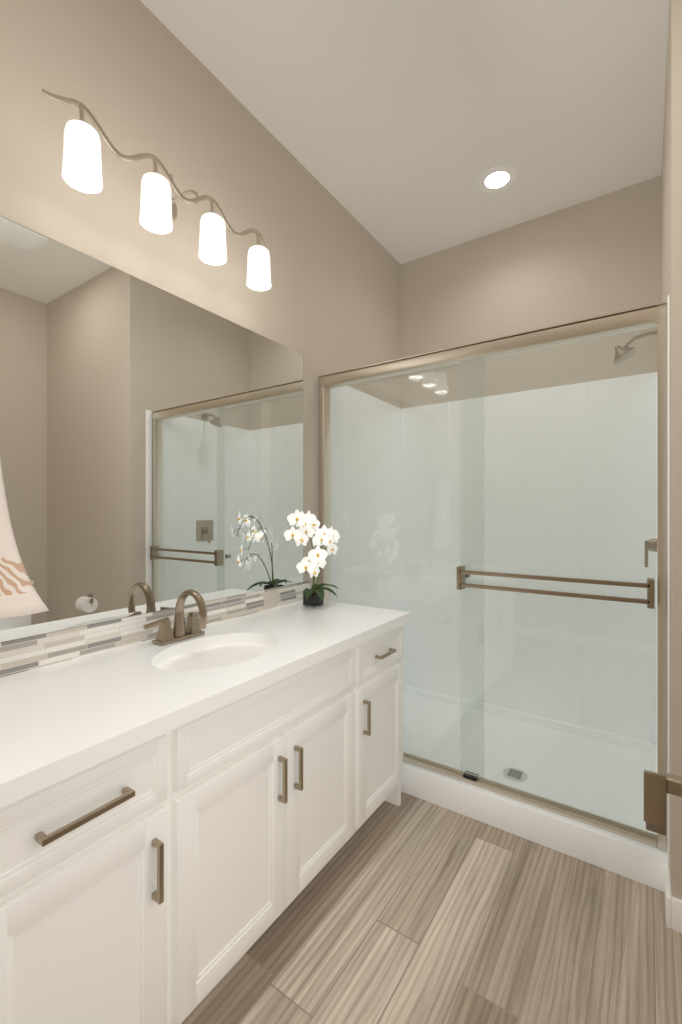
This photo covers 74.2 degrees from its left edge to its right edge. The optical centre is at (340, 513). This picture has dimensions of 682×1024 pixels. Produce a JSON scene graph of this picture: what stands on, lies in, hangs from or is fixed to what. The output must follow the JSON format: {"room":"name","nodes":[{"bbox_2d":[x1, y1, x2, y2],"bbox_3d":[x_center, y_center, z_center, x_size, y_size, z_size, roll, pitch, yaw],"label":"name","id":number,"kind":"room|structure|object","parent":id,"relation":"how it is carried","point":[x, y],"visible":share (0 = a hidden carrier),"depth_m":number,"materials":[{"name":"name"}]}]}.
{"room":"bathroom","nodes":[
{"label":"bathroom","id":0,"kind":"room"},
{"bbox_2d":[0,0,400,587],"bbox_3d":[-0.782,-0.240,1.593,0.120,3.143,4.401,0,0,34],"label":"wall","id":1,"kind":"structure","parent":0,"point":[134,77],"depth_m":1.75,"materials":[{"name":"beige paint"}]},
{"bbox_2d":[0,459,48,618],"bbox_3d":[-0.974,-0.039,1.125,0.086,0.631,0.422,0,0,34],"label":"towel","id":2,"kind":"object","parent":1,"relation":"attached to","point":[19,595],"visible":1,"depth_m":1.20,"materials":[{"name":"white fabric"}]},
{"bbox_2d":[0,215,302,641],"bbox_3d":[-0.585,-0.234,1.771,0.005,1.179,1.377,0,0,34],"label":"mirror","id":3,"kind":"object","parent":1,"relation":"attached to","point":[151,447],"visible":1,"depth_m":1.56,"materials":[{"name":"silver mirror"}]},
{"bbox_2d":[0,581,309,676],"bbox_3d":[-0.686,0.404,1.620,0.009,0.095,1.854,0,0,34],"label":"backsplash","id":4,"kind":"structure","parent":1,"relation":"attached to","point":[30,653],"depth_m":1.50,"materials":[{"name":"tile"}]},
{"bbox_2d":[42,89,270,290],"bbox_3d":[-0.584,-1.074,1.603,0.195,0.248,0.892,0,0,34],"label":"sconce","id":5,"kind":"object","parent":1,"relation":"attached to","point":[82,169],"visible":1,"depth_m":1.45,"materials":[{"name":"white glass"}]},
{"bbox_2d":[330,386,401,662],"bbox_3d":[0.173,0.237,2.884,0.014,1.990,0.900,0,0,34],"label":"wall","id":6,"kind":"structure","parent":1,"relation":"attached to","point":[367,441],"depth_m":2.85,"materials":[{"name":"white plastic"}]},
{"bbox_2d":[318,302,666,851],"bbox_3d":[0.528,0.227,2.040,1.546,1.950,0.119,0,0,34],"label":"shower door frame","id":7,"kind":"object","parent":1,"relation":"attached to","point":[635,319],"visible":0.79,"depth_m":1.87,"materials":[{"name":"silver metal"}]},
{"bbox_2d":[140,0,668,263],"bbox_3d":[0.435,-1.861,0.769,3.060,0.100,4.401,0,0,34],"label":"ceiling","id":8,"kind":"structure","parent":0,"point":[397,129],"depth_m":1.96,"materials":[{"name":"white paint"}]},
{"bbox_2d":[478,166,515,192],"bbox_3d":[0.847,-1.808,2.446,0.196,0.004,0.196,0,0,34],"label":"recessed light","id":9,"kind":"object","parent":8,"relation":"in","point":[496,179],"visible":1,"depth_m":2.44,"materials":[{"name":"white"}]},
{"bbox_2d":[181,792,681,1023],"bbox_3d":[0.435,1.357,0.769,3.060,0.050,4.401,0,0,34],"label":"floor","id":10,"kind":"structure","parent":0,"point":[410,909],"depth_m":1.40,"materials":[{"name":"brown wood"}]},
{"bbox_2d":[0,617,410,1023],"bbox_3d":[-0.440,0.912,1.453,0.596,0.840,1.813,0,0,34],"label":"bathroom vanity","id":11,"kind":"object","parent":10,"relation":"on","point":[182,822],"depth_m":1.08,"materials":[{"name":"white wood"}]},
{"bbox_2d":[0,601,410,800],"bbox_3d":[-0.444,0.472,1.456,0.586,0.040,1.854,0,0,34],"label":"countertop","id":12,"kind":"structure","parent":11,"relation":"on","point":[55,718],"depth_m":1.18,"materials":[{"name":"white stone"}]},
{"bbox_2d":[143,589,206,645],"bbox_3d":[-0.535,0.359,1.588,0.171,0.184,0.257,0,0,34],"label":"faucet","id":13,"kind":"object","parent":12,"relation":"on","point":[192,628],"visible":1,"depth_m":1.58,"materials":[{"name":"silver metal"}]},
{"bbox_2d":[156,637,275,672],"bbox_3d":[-0.404,0.555,1.499,0.338,0.151,0.458,0,0,34],"label":"sink","id":14,"kind":"object","parent":12,"relation":"in","point":[203,658],"depth_m":1.57,"materials":[{"name":"white ceramic"}]},
{"bbox_2d":[284,510,339,607],"bbox_3d":[-0.119,0.217,2.123,0.190,0.468,0.415,0,0,34],"label":"orchid","id":15,"kind":"object","parent":12,"relation":"on","point":[311,564],"visible":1,"depth_m":2.08,"materials":[{"name":"white plant"}]},
{"bbox_2d":[401,684,666,891],"bbox_3d":[0.790,1.267,2.428,1.548,0.130,1.016,0,0,34],"label":"shower base","id":16,"kind":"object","parent":10,"relation":"on","point":[637,861],"depth_m":2.14,"materials":[{"name":"white plastic"}]},
{"bbox_2d":[401,175,660,408],"bbox_3d":[1.685,-0.240,2.507,2.940,3.143,0.120,0,0,34],"label":"wall","id":17,"kind":"structure","parent":0,"point":[596,257],"depth_m":2.75,"materials":[{"name":"beige paint"}]},
{"bbox_2d":[402,372,653,741],"bbox_3d":[1.070,0.237,2.841,1.548,1.990,0.018,0,0,34],"label":"wall","id":18,"kind":"structure","parent":17,"relation":"attached to","point":[410,472],"depth_m":2.74,"materials":[{"name":"white plastic"}]},
{"bbox_2d":[661,0,681,899],"bbox_3d":[1.440,-0.240,1.900,0.120,3.143,1.161,0,0,34],"label":"wall","id":19,"kind":"structure","parent":0,"point":[671,230],"depth_m":1.45,"materials":[{"name":"beige paint"}]},
{"bbox_2d":[613,331,656,364],"bbox_3d":[1.339,-0.759,2.040,0.183,0.139,0.100,0,0,34],"label":"shower head","id":20,"kind":"object","parent":19,"relation":"attached to","point":[624,352],"depth_m":2.04},
{"bbox_2d":[654,372,656,742],"bbox_3d":[1.443,0.237,2.024,0.014,1.990,0.900,0,0,34],"label":"wall","id":21,"kind":"structure","parent":19,"relation":"attached to","point":[655,376],"depth_m":2.42,"materials":[{"name":"white plastic"}]},
{"bbox_2d":[644,538,656,566],"bbox_3d":[1.388,0.149,2.007,0.062,0.185,0.170,0,0,34],"label":"shower valve","id":22,"kind":"object","parent":21,"relation":"attached to","point":[651,544],"depth_m":2.00,"materials":[{"name":"silver metal"}]},
{"bbox_2d":[667,295,669,870],"bbox_3d":[1.143,0.289,1.574,0.006,2.085,0.049,0,0,34],"label":"trim","id":23,"kind":"structure","parent":19,"relation":"attached to","point":[668,574],"depth_m":1.55,"materials":[{"name":"white"}]},
{"bbox_2d":[665,888,681,933],"bbox_3d":[1.581,1.282,1.092,1.286,0.100,0.017,0,0,34],"label":"baseboard","id":24,"kind":"structure","parent":19,"relation":"attached to","point":[673,907],"depth_m":1.44,"materials":[{"name":"white wood"}]},
{"bbox_3d":[1.066,-0.240,0.335,1.290,3.143,0.120,0,0,34],"label":"wall","id":25,"kind":"structure","parent":0,"visible":0},
{"bbox_2d":[644,770,681,835],"bbox_3d":[0.738,0.380,0.434,0.742,0.096,0.082,0,0,34],"label":"towel bar","id":26,"kind":"object","parent":25,"relation":"attached to","point":[658,786],"visible":1,"depth_m":0.60,"materials":[{"name":"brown metal"}]}
]}

